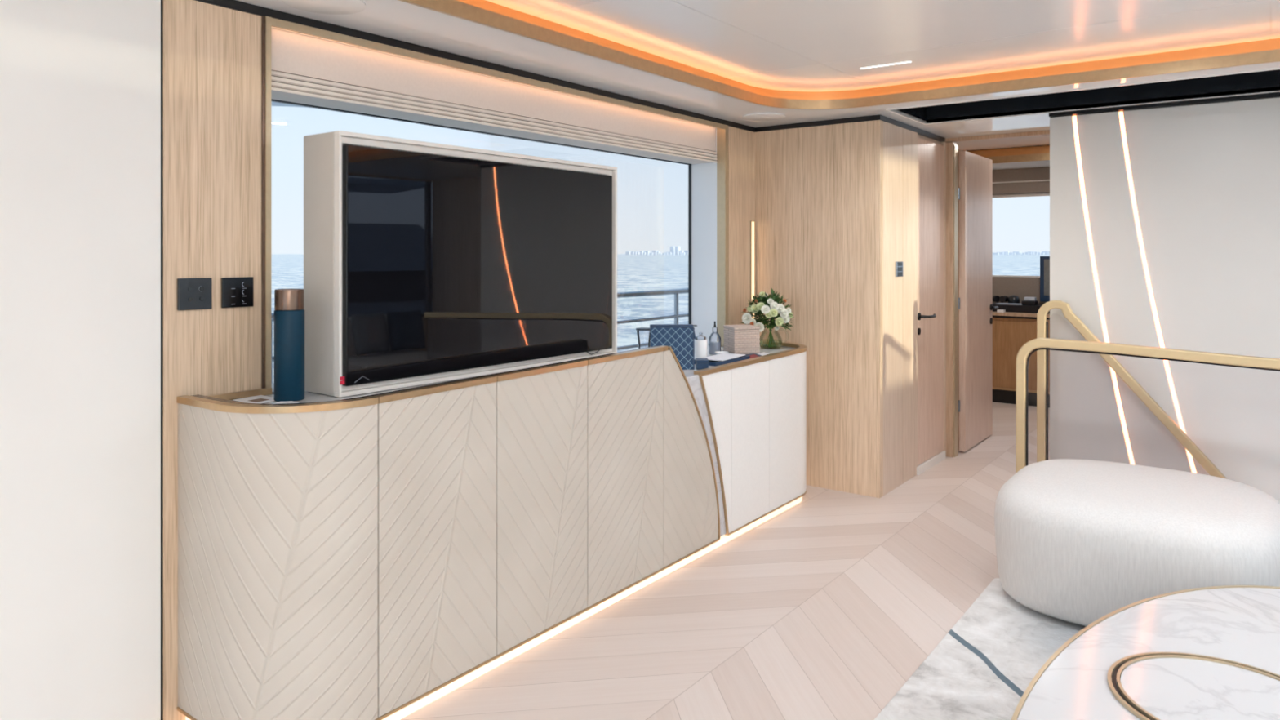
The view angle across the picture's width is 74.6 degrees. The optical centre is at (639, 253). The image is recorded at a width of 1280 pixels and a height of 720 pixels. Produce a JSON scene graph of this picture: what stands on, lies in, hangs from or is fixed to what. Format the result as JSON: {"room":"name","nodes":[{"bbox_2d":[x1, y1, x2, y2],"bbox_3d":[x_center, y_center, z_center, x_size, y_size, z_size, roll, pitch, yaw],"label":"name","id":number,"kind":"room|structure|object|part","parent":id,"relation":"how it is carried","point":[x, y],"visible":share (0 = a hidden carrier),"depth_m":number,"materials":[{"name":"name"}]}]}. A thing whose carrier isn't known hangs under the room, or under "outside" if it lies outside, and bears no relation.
{"room":"yacht lounge","nodes":[
{"label":"yacht lounge","id":0,"kind":"room"},
{"bbox_2d":[0,0,261,719],"bbox_3d":[-2.625,0.318,0.865,0.062,2.165,4.635,0,0,37],"label":"wall","id":1,"kind":"structure","parent":0,"point":[80,80],"depth_m":2.34,"materials":[{"name":"white paint"}]},
{"bbox_2d":[160,0,162,719],"bbox_3d":[-1.429,0.318,2.482,0.056,2.165,0.013,0,0,37],"label":"trim","id":2,"kind":"structure","parent":1,"relation":"attached to","point":[161,0],"depth_m":2.47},
{"bbox_2d":[177,277,211,310],"bbox_3d":[-1.341,0.121,2.534,0.012,0.095,0.099,0,0,37],"label":"switch plate","id":3,"kind":"object","parent":1,"relation":"attached to","point":[193,294],"visible":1,"depth_m":2.53,"materials":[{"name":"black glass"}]},
{"bbox_2d":[221,276,253,307],"bbox_3d":[-1.263,0.121,2.639,0.010,0.094,0.100,0,0,37],"label":"switch plate","id":4,"kind":"object","parent":1,"relation":"attached to","point":[236,292],"visible":1,"depth_m":2.63,"materials":[{"name":"grey plastic"}]},
{"bbox_2d":[261,15,265,395],"bbox_3d":[-0.356,-0.108,3.878,0.036,1.316,2.907,0,0,37],"label":"trim","id":5,"kind":"structure","parent":1,"relation":"attached to","point":[263,17],"depth_m":2.71,"materials":[{"name":"brown metal"}]},
{"bbox_2d":[271,102,309,107],"bbox_3d":[-1.558,-0.760,3.793,1.044,0.080,2.200,0,0,37],"label":"roof","id":6,"kind":"structure","parent":0,"point":[273,104],"depth_m":4.07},
{"bbox_2d":[271,26,716,128],"bbox_3d":[-0.491,-0.772,3.970,0.250,0.045,3.437,0,0,37],"label":"wall","id":7,"kind":"structure","parent":0,"point":[272,27],"depth_m":3.46,"materials":[{"name":"white paint"}]},
{"bbox_2d":[195,0,945,142],"bbox_3d":[-0.969,-0.780,2.396,0.854,0.028,9.070,0,0,37],"label":"trim","id":8,"kind":"structure","parent":7,"relation":"attached to","point":[231,4],"depth_m":3.57,"materials":[{"name":"black"}]},
{"bbox_2d":[691,128,716,346],"bbox_3d":[0.522,0.320,5.280,0.200,2.160,0.475,0,0,37],"label":"wall","id":9,"kind":"structure","parent":0,"point":[704,175],"depth_m":5.08,"materials":[{"name":"white paint"}]},
{"bbox_2d":[265,16,728,395],"bbox_3d":[-0.362,-0.108,3.884,0.060,1.316,2.889,0,0,37],"label":"trim","id":10,"kind":"structure","parent":9,"relation":"attached to","point":[722,129],"depth_m":3.37,"materials":[{"name":"beige wood"}]},
{"bbox_2d":[400,401,1049,719],"bbox_3d":[1.860,1.460,2.480,6.000,0.120,12.600,0,0,37],"label":"floor","id":11,"kind":"structure","parent":0,"point":[824,608],"depth_m":3.23,"materials":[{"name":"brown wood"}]},
{"bbox_2d":[177,345,720,719],"bbox_3d":[-0.491,0.899,3.232,0.531,1.001,2.238,0,0,37],"label":"sideboard","id":12,"kind":"object","parent":11,"relation":"on","point":[375,557],"visible":0.99,"depth_m":2.56,"materials":[{"name":"white paint"}]},
{"bbox_3d":[-1.075,0.890,2.397,0.617,0.911,0.170,0,0,6],"label":"door","id":13,"kind":"part","parent":12,"relation":"part of","materials":[{"name":"wood"}]},
{"bbox_2d":[230,373,496,404],"bbox_3d":[-0.722,0.465,3.146,0.669,0.019,1.696,0,0,37],"label":"countertop","id":14,"kind":"structure","parent":12,"relation":"on","point":[309,397],"depth_m":2.68,"materials":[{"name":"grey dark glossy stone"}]},
{"bbox_2d":[233,395,274,403],"bbox_3d":[-1.186,0.453,2.608,0.151,0.002,0.102,0,0,37],"label":"brochure","id":15,"kind":"object","parent":14,"relation":"on","point":[260,398],"visible":0.86,"depth_m":2.61,"materials":[{"name":"white paper"}]},
{"bbox_2d":[248,398,269,402],"bbox_3d":[-1.175,0.452,2.592,0.054,0.001,0.050,0,0,31],"label":"picture","id":16,"kind":"object","parent":15,"relation":"on","point":[252,400],"depth_m":2.59},
{"bbox_2d":[272,400,298,404],"bbox_3d":[-1.077,0.453,2.541,0.106,0.002,0.076,0,0,37],"label":"brochure","id":17,"kind":"object","parent":14,"relation":"on","point":[288,402],"visible":0.5,"depth_m":2.55,"materials":[{"name":"white paper"}]},
{"bbox_2d":[273,288,304,401],"bbox_3d":[-1.092,0.282,2.619,0.089,0.344,0.089,0,0,37],"label":"bottle","id":18,"kind":"object","parent":14,"relation":"on","point":[289,311],"visible":1,"depth_m":2.58,"materials":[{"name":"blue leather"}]},
{"bbox_2d":[303,130,617,397],"bbox_3d":[-0.601,0.033,3.268,0.217,0.842,1.407,0,0,37],"label":"television","id":19,"kind":"object","parent":14,"relation":"on","point":[424,263],"visible":0.98,"depth_m":2.98,"materials":[{"name":"black glass"}]},
{"bbox_2d":[185,573,658,719],"bbox_3d":[-0.520,1.378,2.913,1.811,0.044,0.434,0,0,-38],"label":"light","id":20,"kind":"object","parent":12,"relation":"attached to","point":[553,629],"depth_m":3.00,"materials":[{"name":"beige"}]},
{"bbox_3d":[-0.627,0.888,2.634,0.020,0.916,0.467,0,0,36],"label":"door","id":21,"kind":"part","parent":12,"relation":"part of","materials":[{"name":"wood"}]},
{"bbox_3d":[-0.493,1.351,3.230,0.531,0.008,2.232,0,0,37],"label":"trim","id":22,"kind":"part","parent":12,"relation":"part of","materials":[{"name":"beige wood"}]},
{"bbox_3d":[-0.347,0.885,3.014,0.020,0.922,0.470,0,0,36],"label":"door","id":23,"kind":"part","parent":12,"relation":"part of","materials":[{"name":"wood"}]},
{"bbox_3d":[-0.057,0.882,3.408,0.020,0.928,0.501,0,0,36],"label":"door","id":24,"kind":"part","parent":12,"relation":"part of","materials":[{"name":"wood"}]},
{"bbox_3d":[0.228,0.882,3.796,0.020,0.928,0.456,0,0,36],"label":"door","id":25,"kind":"part","parent":12,"relation":"part of","materials":[{"name":"wood"}]},
{"bbox_3d":[0.244,0.876,3.814,0.026,0.947,0.423,0,0,36],"label":"edge trim","id":26,"kind":"part","parent":12,"relation":"part of","materials":[{"name":"beige wood"}]},
{"bbox_2d":[658,340,807,578],"bbox_3d":[0.376,0.964,4.399,0.518,0.872,1.600,0,0,37],"label":"sideboard","id":27,"kind":"object","parent":11,"relation":"on","point":[753,411],"visible":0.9,"depth_m":4.26,"materials":[{"name":"white paint"}]},
{"bbox_3d":[0.342,0.952,3.947,0.028,0.797,0.253,0,0,37],"label":"edge trim","id":28,"kind":"part","parent":27,"relation":"part of","materials":[{"name":"brown wood"}]},
{"bbox_3d":[0.353,0.952,3.965,0.020,0.788,0.278,0,0,36],"label":"door","id":29,"kind":"part","parent":27,"relation":"part of","materials":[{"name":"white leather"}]},
{"bbox_2d":[658,496,802,578],"bbox_3d":[0.532,1.378,4.331,0.419,0.044,1.648,0,0,20],"label":"light","id":30,"kind":"object","parent":27,"relation":"attached to","point":[765,516],"depth_m":4.16,"materials":[{"name":"beige"}]},
{"bbox_2d":[682,345,793,377],"bbox_3d":[0.290,0.564,4.462,0.710,0.020,1.518,0,0,37],"label":"countertop","id":31,"kind":"structure","parent":27,"relation":"on","point":[688,373],"depth_m":4.73,"materials":[{"name":"stone"}]},
{"bbox_2d":[635,327,649,348],"bbox_3d":[0.034,0.461,4.144,0.116,0.184,0.086,0,0,37],"label":"glass pitcher","id":32,"kind":"object","parent":31,"relation":"on","point":[638,329],"visible":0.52,"depth_m":4.17,"materials":[{"name":"clear glass"}]},
{"bbox_2d":[649,324,697,369],"bbox_3d":[0.160,0.447,4.032,0.226,0.212,0.051,0,0,0],"label":"box","id":33,"kind":"object","parent":31,"relation":"on","point":[681,338],"visible":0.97,"depth_m":4.01,"materials":[{"name":"blue leather"}]},
{"bbox_3d":[0.151,0.347,4.032,0.208,0.013,0.049,0,0,0],"label":"lid","id":34,"kind":"part","parent":33,"relation":"part of","materials":[{"name":"blue leather"}]},
{"bbox_2d":[694,332,706,359],"bbox_3d":[0.319,0.482,4.405,0.067,0.141,0.067,0,0,37],"label":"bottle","id":35,"kind":"object","parent":31,"relation":"on","point":[700,344],"visible":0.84,"depth_m":4.38,"materials":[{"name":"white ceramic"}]},
{"bbox_3d":[0.319,0.431,4.405,0.054,0.038,0.054,0,0,37],"label":"lid","id":36,"kind":"part","parent":35,"relation":"part of","materials":[{"name":"clear glass"}]},
{"bbox_2d":[695,358,708,368],"bbox_3d":[0.299,0.531,4.058,0.060,0.043,0.089,0,0,0],"label":"gift box","id":37,"kind":"object","parent":31,"relation":"on","point":[700,363],"visible":0.95,"depth_m":4.01,"materials":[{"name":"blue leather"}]},
{"bbox_3d":[0.299,0.517,4.058,0.060,0.013,0.089,0,0,0],"label":"lid","id":38,"kind":"part","parent":37,"relation":"part of","materials":[{"name":"blue leather"}]},
{"bbox_2d":[708,321,720,354],"bbox_3d":[0.413,0.463,4.634,0.068,0.181,0.068,0,0,37],"label":"decanter","id":39,"kind":"object","parent":31,"relation":"on","point":[713,346],"visible":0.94,"depth_m":4.62,"materials":[{"name":"clear glass"}]},
{"bbox_2d":[715,351,728,354],"bbox_3d":[0.442,0.542,4.543,0.076,0.021,0.076,0,0,37],"label":"dish","id":40,"kind":"object","parent":31,"relation":"on","point":[717,352],"visible":0.52,"depth_m":4.56,"materials":[{"name":"white ceramic"}]},
{"bbox_2d":[694,355,750,365],"bbox_3d":[0.413,0.545,4.318,0.150,0.016,0.345,0,0,37],"label":"tray","id":41,"kind":"object","parent":31,"relation":"on","point":[711,362],"visible":0.5,"depth_m":4.25,"materials":[{"name":"blue leather"}]},
{"bbox_2d":[702,353,745,360],"bbox_3d":[0.428,0.534,4.342,0.130,0.004,0.280,0,0,31],"label":"folder","id":42,"kind":"object","parent":41,"relation":"on","point":[722,357],"visible":0.86,"depth_m":4.32,"materials":[{"name":"white paper"}]},
{"bbox_2d":[722,350,760,356],"bbox_3d":[0.566,0.552,4.616,0.235,0.003,0.405,0,0,-33],"label":"placemat","id":43,"kind":"object","parent":31,"relation":"on","point":[757,354],"visible":0.15,"depth_m":4.58,"materials":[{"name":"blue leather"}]},
{"bbox_2d":[723,324,759,354],"bbox_3d":[0.564,0.475,4.673,0.156,0.148,0.156,0,0,-17],"label":"woven box","id":44,"kind":"object","parent":43,"relation":"on","point":[744,339],"visible":0.98,"depth_m":4.61,"materials":[{"name":"wicker"}]},
{"bbox_3d":[0.564,0.408,4.673,0.156,0.013,0.156,0,0,-17],"label":"lid","id":45,"kind":"part","parent":44,"relation":"part of","materials":[{"name":"wicker"}]},
{"bbox_2d":[749,354,758,358],"bbox_3d":[0.599,0.550,4.483,0.065,0.001,0.216,0,0,27],"label":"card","id":46,"kind":"object","parent":43,"relation":"on","point":[753,355],"visible":0.57,"depth_m":4.50,"materials":[{"name":"paper"}]},
{"bbox_2d":[757,352,769,355],"bbox_3d":[0.674,0.550,4.602,0.057,0.001,0.158,0,0,31],"label":"card","id":47,"kind":"object","parent":43,"relation":"on","point":[761,353],"visible":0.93,"depth_m":4.61,"materials":[{"name":"white paper"}]},
{"bbox_2d":[759,325,788,348],"bbox_3d":[0.771,0.489,4.922,0.158,0.127,0.140,0,0,37],"label":"vase","id":48,"kind":"object","parent":31,"relation":"on","point":[763,333],"visible":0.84,"depth_m":4.96,"materials":[{"name":"clear glass"}]},
{"bbox_2d":[742,288,793,347],"bbox_3d":[0.756,0.374,4.922,0.334,0.348,0.335,0,0,37],"label":"bouquet","id":49,"kind":"object","parent":48,"relation":"in","point":[772,308],"visible":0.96,"depth_m":4.84,"materials":[{"name":"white plant"}]},
{"bbox_3d":[0.551,0.951,4.234,0.020,0.791,0.387,0,0,36],"label":"door","id":50,"kind":"part","parent":27,"relation":"part of","materials":[{"name":"white wood"}]},
{"bbox_3d":[0.708,1.351,4.580,0.389,0.009,1.176,0,0,12],"label":"trim","id":51,"kind":"part","parent":27,"relation":"part of","materials":[{"name":"gold metal"}]},
{"bbox_3d":[0.800,0.947,4.793,0.308,0.798,0.806,0,0,-2],"label":"door","id":52,"kind":"part","parent":27,"relation":"part of","materials":[{"name":"white wood"}]},
{"bbox_2d":[874,577,1086,719],"bbox_3d":[1.832,1.393,1.563,2.945,0.013,2.900,0,0,37],"label":"rug","id":53,"kind":"object","parent":11,"relation":"on","point":[982,668],"visible":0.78,"depth_m":2.84,"materials":[{"name":"fabric"}]},
{"bbox_2d":[994,458,1279,626],"bbox_3d":[1.996,1.150,3.378,1.000,0.470,0.980,0,0,37],"label":"pouf","id":54,"kind":"object","parent":53,"relation":"on","point":[1078,541],"visible":0.85,"depth_m":3.08,"materials":[{"name":"white fabric"}]},
{"bbox_2d":[1011,585,1279,719],"bbox_3d":[1.372,1.197,1.571,1.228,0.374,2.348,0,0,37],"label":"coffee table","id":55,"kind":"object","parent":53,"relation":"on","point":[1205,653],"visible":1,"depth_m":2.08,"materials":[{"name":"white stone"}]},
{"bbox_2d":[992,276,1049,407],"bbox_3d":[4.535,0.818,7.380,3.240,1.162,0.710,0,0,37],"label":"console","id":56,"kind":"object","parent":11,"relation":"on","point":[1012,329],"visible":0.02,"depth_m":7.83,"materials":[{"name":"brown wood"}]},
{"bbox_2d":[992,295,1008,302],"bbox_3d":[3.531,0.445,8.252,0.147,0.064,0.088,0,0,37],"label":"binoculars","id":57,"kind":"object","parent":56,"relation":"on","point":[995,298],"visible":0.96,"depth_m":8.22,"materials":[{"name":"black plastic"}]},
{"bbox_2d":[996,309,1005,312],"bbox_3d":[3.389,0.539,7.889,0.057,0.023,0.070,0,0,37],"label":"notepad","id":58,"kind":"object","parent":56,"relation":"on","point":[997,310],"visible":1,"depth_m":7.87,"materials":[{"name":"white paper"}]},
{"bbox_2d":[996,302,1022,305],"bbox_3d":[3.555,0.482,8.058,0.238,0.004,0.160,0,0,37],"label":"chart","id":59,"kind":"object","parent":56,"relation":"on","point":[997,303],"visible":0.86,"depth_m":8.02,"materials":[{"name":"grey paper"}]},
{"bbox_2d":[1007,295,1019,303],"bbox_3d":[3.643,0.444,8.193,0.110,0.080,0.110,0,0,37],"label":"compass","id":60,"kind":"object","parent":56,"relation":"on","point":[1012,299],"visible":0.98,"depth_m":8.15,"materials":[{"name":"black plastic"}]},
{"bbox_3d":[4.718,0.361,7.624,3.240,0.248,0.100,0,0,37],"label":"dash panel","id":61,"kind":"part","parent":56,"relation":"part of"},
{"bbox_3d":[4.346,1.260,7.128,3.200,0.020,0.040,0,0,37],"label":"trim","id":62,"kind":"part","parent":56,"relation":"part of","materials":[{"name":"brown wood"}]},
{"bbox_2d":[1022,297,1038,305],"bbox_3d":[3.681,0.447,7.939,0.120,0.074,0.120,0,0,37],"label":"telephone","id":63,"kind":"object","parent":56,"relation":"on","point":[1028,300],"visible":1,"depth_m":7.90,"materials":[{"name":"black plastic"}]},
{"bbox_2d":[1040,256,1049,302],"bbox_3d":[3.958,0.254,7.824,0.100,0.459,0.440,0,0,-42],"label":"monitor","id":64,"kind":"object","parent":56,"relation":"on","point":[1044,260],"visible":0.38,"depth_m":7.93,"materials":[{"name":"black plastic"}]},
{"bbox_2d":[1036,300,1226,479],"bbox_3d":[2.640,0.828,4.395,1.039,1.140,0.044,0,0,37],"label":"stair railing","id":65,"kind":"object","parent":11,"relation":"on","point":[1042,323],"visible":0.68,"depth_m":4.58,"materials":[{"name":"gold metal"}]},
{"bbox_2d":[1016,337,1279,472],"bbox_3d":[2.732,0.910,3.670,2.035,0.975,0.044,0,0,37],"label":"stair railing","id":66,"kind":"object","parent":11,"relation":"on","point":[1101,348],"visible":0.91,"depth_m":4.05,"materials":[{"name":"gold"}]},
{"bbox_2d":[720,125,755,346],"bbox_3d":[0.617,0.318,5.198,0.050,2.165,0.373,0,0,37],"label":"wall","id":67,"kind":"structure","parent":0,"point":[741,143],"depth_m":5.14,"materials":[{"name":"brown wood"}]},
{"bbox_2d":[750,220,755,317],"bbox_3d":[0.705,0.163,5.264,0.010,0.735,0.044,0,0,37],"label":"wall light","id":68,"kind":"object","parent":67,"relation":"attached to","point":[752,224],"visible":0.59,"depth_m":5.26,"materials":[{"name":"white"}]},
{"bbox_2d":[751,221,754,317],"bbox_3d":[0.704,0.163,5.264,0.007,0.725,0.036,0,0,37],"label":"diffuser","id":69,"kind":"object","parent":68,"relation":"attached to","point":[753,223],"depth_m":5.26,"materials":[{"name":"white"}]},
{"bbox_2d":[235,0,1279,137],"bbox_3d":[0.828,-1.083,1.104,5.240,0.575,9.160,0,0,37],"label":"ceiling","id":70,"kind":"structure","parent":0,"point":[397,20],"depth_m":4.13,"materials":[{"name":"white paint"}]},
{"bbox_2d":[281,0,365,14],"bbox_3d":[-0.995,-0.791,2.648,0.250,0.008,0.250,0,0,37],"label":"ceiling speaker","id":71,"kind":"object","parent":70,"relation":"attached to","point":[323,6],"visible":1,"depth_m":2.67,"materials":[{"name":"white paint"}]},
{"bbox_2d":[742,112,786,120],"bbox_3d":[0.719,-0.791,4.872,0.250,0.008,0.250,0,0,37],"label":"ceiling speaker","id":72,"kind":"object","parent":70,"relation":"attached to","point":[762,116],"visible":1,"depth_m":4.85,"materials":[{"name":"white paint"}]},
{"bbox_2d":[398,0,1279,109],"bbox_3d":[0.501,-0.803,0.668,4.288,0.050,6.898,0,0,37],"label":"trim","id":73,"kind":"structure","parent":70,"relation":"attached to","point":[455,8],"depth_m":3.68,"materials":[{"name":"gold metal"}]},
{"bbox_2d":[885,67,1279,124],"bbox_3d":[2.632,-0.798,4.076,2.708,0.018,0.648,0,0,37],"label":"trim","id":74,"kind":"structure","parent":70,"relation":"attached to","point":[892,110],"depth_m":4.34,"materials":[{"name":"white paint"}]},
{"bbox_2d":[755,120,883,497],"bbox_3d":[1.044,0.317,5.092,0.860,2.166,0.050,0,0,37],"label":"wall","id":75,"kind":"structure","parent":0,"point":[819,189],"depth_m":4.98,"materials":[{"name":"brown wood"}]},
{"bbox_2d":[485,0,1279,91],"bbox_3d":[0.501,-0.894,0.668,4.420,0.022,7.030,0,0,37],"label":"ceiling","id":76,"kind":"structure","parent":0,"point":[780,45],"depth_m":3.37,"materials":[{"name":"white paint"}]},
{"bbox_2d":[456,0,1279,99],"bbox_3d":[0.501,-0.843,0.668,4.400,0.085,7.010,0,0,37],"label":"ceiling light strip","id":77,"kind":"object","parent":76,"relation":"attached to","point":[1269,44],"depth_m":3.84,"materials":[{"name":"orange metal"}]},
{"bbox_2d":[860,61,911,69],"bbox_3d":[1.150,-0.881,3.941,0.241,0.002,0.008,0,0,37],"label":"recessed light","id":78,"kind":"object","parent":76,"relation":"in","point":[910,61],"visible":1,"depth_m":3.94,"materials":[{"name":"white"}]},
{"bbox_2d":[883,120,917,495],"bbox_3d":[1.561,0.317,5.106,0.050,2.166,0.593,0,0,37],"label":"wall","id":79,"kind":"structure","parent":0,"point":[900,144],"depth_m":5.05,"materials":[{"name":"brown wood"}]},
{"bbox_2d":[895,261,902,276],"bbox_3d":[1.559,0.093,5.051,0.011,0.090,0.109,0,0,37],"label":"switch plate","id":80,"kind":"object","parent":79,"relation":"attached to","point":[899,265],"visible":1,"depth_m":5.03,"materials":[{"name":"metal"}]},
{"bbox_2d":[917,133,941,145],"bbox_3d":[1.889,-0.753,5.569,0.040,0.026,0.546,0,0,37],"label":"trim","id":81,"kind":"structure","parent":79,"relation":"attached to","point":[918,135],"depth_m":5.57,"materials":[{"name":"brown wood"}]},
{"bbox_2d":[917,137,943,465],"bbox_3d":[1.931,0.305,5.540,0.112,2.086,0.538,0,0,37],"label":"door","id":82,"kind":"structure","parent":79,"relation":"in","point":[930,154],"depth_m":5.52,"materials":[{"name":"brown wood"}]},
{"bbox_3d":[1.776,0.495,5.349,0.008,0.044,0.044,0,0,37],"label":"keyhole plate","id":83,"kind":"part","parent":82,"relation":"part of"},
{"bbox_3d":[1.839,0.400,5.383,0.070,0.048,0.178,0,0,37],"label":"handle","id":84,"kind":"part","parent":82,"relation":"part of","materials":[{"name":"black metal"}]},
{"bbox_2d":[916,450,946,475],"bbox_3d":[1.921,1.375,5.534,0.012,0.050,0.560,0,0,37],"label":"baseboard","id":85,"kind":"structure","parent":79,"relation":"attached to","point":[940,457],"depth_m":5.50,"materials":[{"name":"white paint"}]},
{"bbox_2d":[937,137,946,454],"bbox_3d":[2.077,0.302,5.795,0.050,2.195,0.040,0,0,37],"label":"wall","id":86,"kind":"structure","parent":0,"point":[944,144],"depth_m":5.78,"materials":[{"name":"brown wood"}]},
{"bbox_2d":[953,144,958,457],"bbox_3d":[2.186,0.325,5.817,0.007,2.150,0.080,0,0,37],"label":"trim","id":87,"kind":"structure","parent":86,"relation":"attached to","point":[955,147],"depth_m":5.80,"materials":[{"name":"brown wood"}]},
{"bbox_2d":[954,134,1049,151],"bbox_3d":[4.266,-0.986,5.688,5.200,0.028,2.180,0,0,37],"label":"ceiling","id":88,"kind":"structure","parent":0,"point":[1031,140],"depth_m":7.41,"materials":[{"name":"beige wood"}]},
{"bbox_2d":[967,144,1049,151],"bbox_3d":[4.425,-1.060,5.900,6.000,0.080,4.250,0,0,37],"label":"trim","id":89,"kind":"structure","parent":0,"point":[1047,144],"depth_m":8.13,"materials":[{"name":"white paint"}]},
{"bbox_2d":[992,160,1049,170],"bbox_3d":[5.170,-0.850,6.894,5.200,0.020,0.765,0,0,37],"label":"ceiling","id":90,"kind":"structure","parent":0,"point":[1035,164],"depth_m":8.00,"materials":[{"name":"white paint"}]},
{"bbox_2d":[966,145,1049,156],"bbox_3d":[4.946,-0.916,6.594,5.200,0.108,0.006,0,0,37],"label":"trim","id":91,"kind":"structure","parent":90,"relation":"attached to","point":[1037,149],"depth_m":7.73,"materials":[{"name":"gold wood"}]},
{"bbox_2d":[983,152,1049,164],"bbox_3d":[4.924,-0.868,6.566,5.200,0.065,0.014,0,0,37],"label":"trim","id":92,"kind":"structure","parent":90,"relation":"attached to","point":[1035,157],"depth_m":7.66,"materials":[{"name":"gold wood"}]},
{"bbox_2d":[992,167,1049,194],"bbox_3d":[5.356,-0.719,7.141,5.000,0.239,0.068,0,0,37],"label":"valance","id":93,"kind":"object","parent":90,"relation":"hanging from","point":[1025,180],"visible":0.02,"depth_m":8.31,"materials":[{"name":"white paint"}]},
{"bbox_2d":[992,191,1049,277],"bbox_3d":[5.430,0.190,7.240,5.200,2.420,0.100,0,0,37],"label":"wall","id":94,"kind":"structure","parent":0,"point":[1048,192],"depth_m":8.43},
{"bbox_2d":[992,192,1049,277],"bbox_3d":[5.412,-0.180,7.216,5.200,0.830,0.080,0,0,37],"label":"window","id":95,"kind":"structure","parent":94,"relation":"in","point":[1042,193],"depth_m":8.38,"materials":[{"name":"white paint"}]},
{"bbox_2d":[1049,97,1279,502],"bbox_3d":[3.313,0.302,4.432,1.978,2.195,0.734,0,0,37],"label":"wall","id":96,"kind":"structure","parent":0,"point":[1206,178],"depth_m":4.39,"materials":[{"name":"white paint"}]},
{"bbox_2d":[1072,115,1134,464],"bbox_3d":[2.552,0.317,4.574,0.357,2.165,0.001,0,0,37],"label":"light strip","id":97,"kind":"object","parent":96,"relation":"attached to","point":[1074,118],"depth_m":4.61,"materials":[{"name":"white plastic"}]},
{"bbox_2d":[1119,111,1196,473],"bbox_3d":[2.757,0.317,4.420,0.418,2.165,0.001,0,0,37],"label":"light strip","id":98,"kind":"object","parent":96,"relation":"attached to","point":[1121,113],"depth_m":4.46,"materials":[{"name":"white"}]},
{"bbox_2d":[1048,92,1279,117],"bbox_3d":[3.107,-0.782,4.156,1.977,0.024,0.062,0,0,37],"label":"trim","id":99,"kind":"structure","parent":96,"relation":"attached to","point":[1273,95],"depth_m":4.38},
{"bbox_3d":[4.565,0.190,6.170,5.300,2.420,3.450,0,0,37],"label":"wall","id":100,"kind":"structure","parent":0,"visible":0},
{"bbox_2d":[958,151,998,451],"bbox_3d":[2.480,0.334,6.176,0.114,2.108,0.742,0,0,41],"label":"door","id":101,"kind":"structure","parent":100,"relation":"in","point":[975,307],"depth_m":6.09,"materials":[{"name":"brown wood"}]},
{"bbox_3d":[2.680,0.410,6.377,0.061,0.047,0.139,0,0,37],"label":"handle","id":102,"kind":"part","parent":101,"relation":"part of","materials":[{"name":"metal"}]},
{"bbox_2d":[946,129,1049,457],"bbox_3d":[2.465,0.302,5.595,0.870,2.195,0.100,0,0,37],"label":"trim","id":103,"kind":"structure","parent":100,"relation":"attached to","point":[949,141],"depth_m":5.78,"materials":[{"name":"brown wood"}]},
{"bbox_3d":[-0.483,0.990,3.964,0.310,0.820,2.837,0,0,37],"label":"wall","id":104,"kind":"structure","parent":0,"visible":0},
{"bbox_2d":[271,99,691,324],"bbox_3d":[-0.544,0.010,4.010,0.018,1.140,2.857,0,0,37],"label":"window","id":105,"kind":"structure","parent":104,"relation":"in","point":[273,100],"depth_m":4.41,"materials":[{"name":"metal"}]},
{"bbox_2d":[271,27,717,164],"bbox_3d":[-0.457,-0.646,3.945,0.175,0.208,2.829,0,0,37],"label":"blind","id":106,"kind":"object","parent":105,"relation":"attached to","point":[308,70],"visible":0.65,"depth_m":3.46,"materials":[{"name":"beige fabric"}]},
{"bbox_3d":[1.500,2.410,2.000,7.800,1.780,19.000,0,0,37],"label":"hull","id":107,"kind":"object","parent":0,"visible":0},
{"bbox_3d":[1.500,1.460,2.000,7.700,0.120,19.000,0,0,37],"label":"deck","id":108,"kind":"object","parent":107,"relation":"on","visible":0},
{"bbox_2d":[271,288,688,383],"bbox_3d":[-0.780,0.834,4.960,0.038,1.131,15.000,0,0,37],"label":"deck railing","id":109,"kind":"object","parent":108,"relation":"on","point":[676,291],"visible":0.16,"depth_m":6.06,"materials":[{"name":"metal"}]},
{"bbox_3d":[-0.780,0.287,4.960,0.038,0.038,15.000,0,0,37],"label":"rail","id":110,"kind":"part","parent":109,"relation":"part of","materials":[{"name":"metal"}]},
{"bbox_3d":[-0.780,0.475,4.960,0.024,0.024,15.000,0,0,37],"label":"rail","id":111,"kind":"part","parent":109,"relation":"part of","materials":[{"name":"metal"}]},
{"bbox_3d":[-0.780,0.655,4.960,0.024,0.024,15.000,0,0,37],"label":"rail","id":112,"kind":"part","parent":109,"relation":"part of","materials":[{"name":"metal"}]},
{"label":"outside","id":113,"kind":"structure","parent":0,"visible":0},
{"bbox_2d":[271,253,1049,383],"bbox_3d":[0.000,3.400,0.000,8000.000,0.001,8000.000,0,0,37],"label":"sea","id":114,"kind":"structure","parent":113,"point":[635,273],"depth_m":113.57,"materials":[{"name":"liquid"}]},
{"bbox_2d":[625,246,1049,254],"bbox_3d":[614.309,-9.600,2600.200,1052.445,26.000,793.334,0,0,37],"label":"skyline","id":115,"kind":"object","parent":114,"relation":"on","point":[673,250],"visible":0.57,"depth_m":2592.33}
]}

